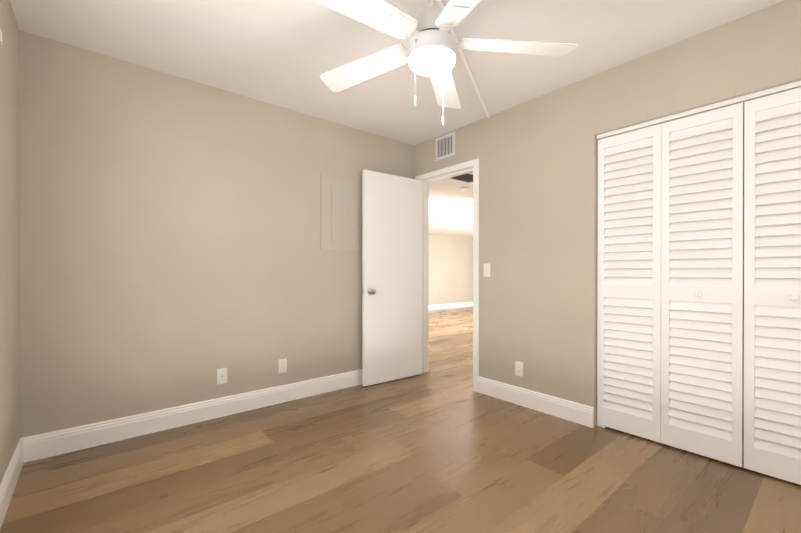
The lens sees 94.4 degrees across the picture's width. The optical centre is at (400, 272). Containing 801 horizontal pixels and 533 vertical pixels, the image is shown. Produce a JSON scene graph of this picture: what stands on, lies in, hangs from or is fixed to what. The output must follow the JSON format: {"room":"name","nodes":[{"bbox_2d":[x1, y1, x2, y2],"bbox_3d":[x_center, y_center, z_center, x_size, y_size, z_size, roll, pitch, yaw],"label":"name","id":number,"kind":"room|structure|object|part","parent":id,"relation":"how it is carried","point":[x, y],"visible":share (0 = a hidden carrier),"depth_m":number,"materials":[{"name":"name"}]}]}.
{"room":"empty bedroom","nodes":[
{"label":"empty bedroom","id":0,"kind":"room"},
{"bbox_2d":[0,0,19,483],"bbox_3d":[-0.994,-0.142,0.613,0.120,2.440,3.990,0,0,-40],"label":"wall","id":1,"kind":"structure","parent":0,"point":[9,273],"depth_m":1.83,"materials":[{"name":"beige paint"}]},
{"bbox_2d":[0,28,1,44],"bbox_3d":[-1.100,-0.968,0.855,0.028,0.050,1.760,0,0,-40],"label":"window valance","id":2,"kind":"object","parent":1,"relation":"attached to","point":[0,37],"visible":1,"depth_m":1.53,"materials":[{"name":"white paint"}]},
{"bbox_2d":[0,437,27,528],"bbox_3d":[-0.942,1.007,0.660,0.016,0.140,3.750,0,0,-40],"label":"baseboard","id":3,"kind":"structure","parent":1,"relation":"attached to","point":[20,455],"depth_m":1.81,"materials":[{"name":"white paint"}]},
{"bbox_2d":[19,30,413,437],"bbox_3d":[-0.995,-0.149,3.132,3.104,2.440,0.120,0,0,-40],"label":"wall","id":4,"kind":"structure","parent":0,"point":[173,253],"depth_m":2.55,"materials":[{"name":"beige paint"}]},
{"bbox_2d":[23,369,361,461],"bbox_3d":[-0.986,1.001,3.054,2.954,0.140,0.016,0,0,-40],"label":"baseboard","id":5,"kind":"structure","parent":4,"relation":"attached to","point":[44,445],"depth_m":2.56,"materials":[{"name":"white paint"}]},
{"bbox_2d":[217,368,226,383],"bbox_3d":[-1.330,0.772,2.767,0.070,0.115,0.015,0,0,-40],"label":"outlet","id":6,"kind":"object","parent":4,"relation":"attached to","point":[221,375],"visible":1,"depth_m":2.77,"materials":[{"name":"white plastic"}]},
{"bbox_2d":[278,358,286,372],"bbox_3d":[-0.974,0.771,3.068,0.070,0.115,0.008,0,0,-40],"label":"outlet","id":7,"kind":"object","parent":4,"relation":"attached to","point":[282,365],"visible":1,"depth_m":3.06,"materials":[{"name":"white plastic"}]},
{"bbox_2d":[321,174,358,250],"bbox_3d":[-0.549,-0.542,3.414,0.404,0.665,0.016,0,0,-40],"label":"breaker panel","id":8,"kind":"object","parent":4,"relation":"attached to","point":[339,213],"visible":1,"depth_m":3.40,"materials":[{"name":"beige paint"}]},
{"bbox_2d":[10,0,784,207],"bbox_3d":[1.291,-1.425,5.446,9.824,0.100,8.490,0,0,-40],"label":"ceiling","id":9,"kind":"structure","parent":0,"point":[284,53],"depth_m":2.21,"materials":[{"name":"paint"}]},
{"bbox_2d":[312,0,577,125],"bbox_3d":[0.107,-1.047,1.714,1.264,0.636,1.312,0,0,-40],"label":"fan","id":10,"kind":"object","parent":9,"relation":"hanging from","point":[430,51],"visible":1,"depth_m":1.70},
{"bbox_3d":[0.148,-0.985,1.739,0.218,0.030,0.218,0,0,-40],"label":"light glass","id":11,"kind":"part","parent":10,"relation":"part of","materials":[{"name":"white glass"}]},
{"bbox_3d":[0.148,-1.182,1.739,0.220,0.366,0.220,0,0,-40],"label":"motor","id":12,"kind":"part","parent":10,"relation":"part of","materials":[{"name":"white metal"}]},
{"bbox_2d":[429,200,472,237],"bbox_3d":[0.609,-1.234,8.687,6.480,0.300,2.400,0,0,-40],"label":"soffit ceiling","id":13,"kind":"structure","parent":9,"relation":"attached to","point":[446,219],"depth_m":7.82,"materials":[{"name":"paint"}]},
{"bbox_2d":[448,172,472,182],"bbox_3d":[0.974,-1.368,5.345,0.500,0.013,0.400,0,0,-40],"label":"ceiling vent","id":14,"kind":"object","parent":9,"relation":"in","point":[466,177],"visible":0.54,"depth_m":5.36,"materials":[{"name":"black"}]},
{"bbox_2d":[437,0,489,117],"bbox_3d":[0.473,-1.361,2.522,0.021,0.012,1.563,0,0,23],"label":"trim","id":15,"kind":"structure","parent":9,"relation":"attached to","point":[454,35],"depth_m":2.45,"materials":[{"name":"white paint"}]},
{"bbox_2d":[0,306,800,532],"bbox_3d":[1.291,1.115,5.452,9.824,0.100,8.490,0,0,-40],"label":"floor","id":16,"kind":"structure","parent":0,"point":[440,446],"depth_m":1.95,"materials":[{"name":"brown wood"}]},
{"bbox_2d":[429,234,472,304],"bbox_3d":[-0.198,-0.166,9.657,6.720,2.440,0.120,0,0,-40],"label":"wall","id":17,"kind":"structure","parent":0,"point":[450,269],"depth_m":10.96,"materials":[{"name":"beige paint"}]},
{"bbox_2d":[429,302,472,309],"bbox_3d":[-0.155,0.984,9.608,6.480,0.140,0.016,0,0,-40],"label":"baseboard","id":18,"kind":"structure","parent":17,"relation":"attached to","point":[452,305],"depth_m":10.96,"materials":[{"name":"white paint"}]},
{"bbox_2d":[414,0,800,426],"bbox_3d":[1.390,-0.148,2.602,0.120,2.440,3.750,0,0,-40],"label":"wall","id":19,"kind":"structure","parent":0,"point":[538,197],"depth_m":2.73,"materials":[{"name":"beige paint"}]},
{"bbox_2d":[435,132,454,160],"bbox_3d":[0.435,-1.238,3.641,0.011,0.220,0.257,0,0,-40],"label":"air vent","id":20,"kind":"object","parent":19,"relation":"in","point":[444,146],"visible":1,"depth_m":3.64,"materials":[{"name":"white metal"}]},
{"bbox_2d":[415,158,478,391],"bbox_3d":[0.482,0.021,3.691,0.154,2.097,0.839,0,0,-40],"label":"door frame","id":21,"kind":"structure","parent":19,"relation":"attached to","point":[426,179],"depth_m":3.61,"materials":[{"name":"white paint"}]},
{"bbox_2d":[362,169,421,385],"bbox_3d":[-0.065,0.048,3.683,0.719,2.022,0.163,0,0,-38],"label":"door leaf","id":22,"kind":"structure","parent":21,"relation":"attached to","point":[391,277],"depth_m":3.64,"materials":[{"name":"white paint"}]},
{"bbox_2d":[484,263,489,276],"bbox_3d":[0.757,-0.023,3.257,0.012,0.115,0.070,0,0,-40],"label":"light switch","id":23,"kind":"object","parent":19,"relation":"attached to","point":[486,270],"visible":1,"depth_m":3.25,"materials":[{"name":"white plastic"}]},
{"bbox_2d":[515,361,522,376],"bbox_3d":[0.962,0.781,3.016,0.008,0.115,0.070,0,0,-40],"label":"outlet","id":24,"kind":"object","parent":19,"relation":"attached to","point":[518,368],"visible":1,"depth_m":3.01,"materials":[{"name":"white plastic"}]},
{"bbox_2d":[478,376,593,427],"bbox_3d":[1.017,1.001,2.946,0.016,0.140,0.993,0,0,-40],"label":"baseboard","id":25,"kind":"structure","parent":19,"relation":"attached to","point":[582,414],"depth_m":2.86,"materials":[{"name":"white paint"}]},
{"bbox_2d":[597,81,800,484],"bbox_3d":[1.858,0.059,2.010,0.067,2.029,1.516,0,0,-40],"label":"bifold closet door","id":26,"kind":"structure","parent":19,"relation":"in","point":[698,207],"depth_m":2.13,"materials":[{"name":"white paint"}]},
{"bbox_3d":[1.506,0.066,2.454,0.028,1.982,0.374,0,0,-40],"label":"door","id":27,"kind":"part","parent":26,"relation":"part of","materials":[{"name":"white paint"}]},
{"bbox_3d":[1.734,0.067,2.154,0.061,1.982,0.374,0,0,-40],"label":"door","id":28,"kind":"part","parent":26,"relation":"part of","materials":[{"name":"white paint"}]},
{"bbox_3d":[1.978,0.067,1.862,0.061,1.982,0.374,0,0,-40],"label":"door","id":29,"kind":"part","parent":26,"relation":"part of","materials":[{"name":"white paint"}]}
]}

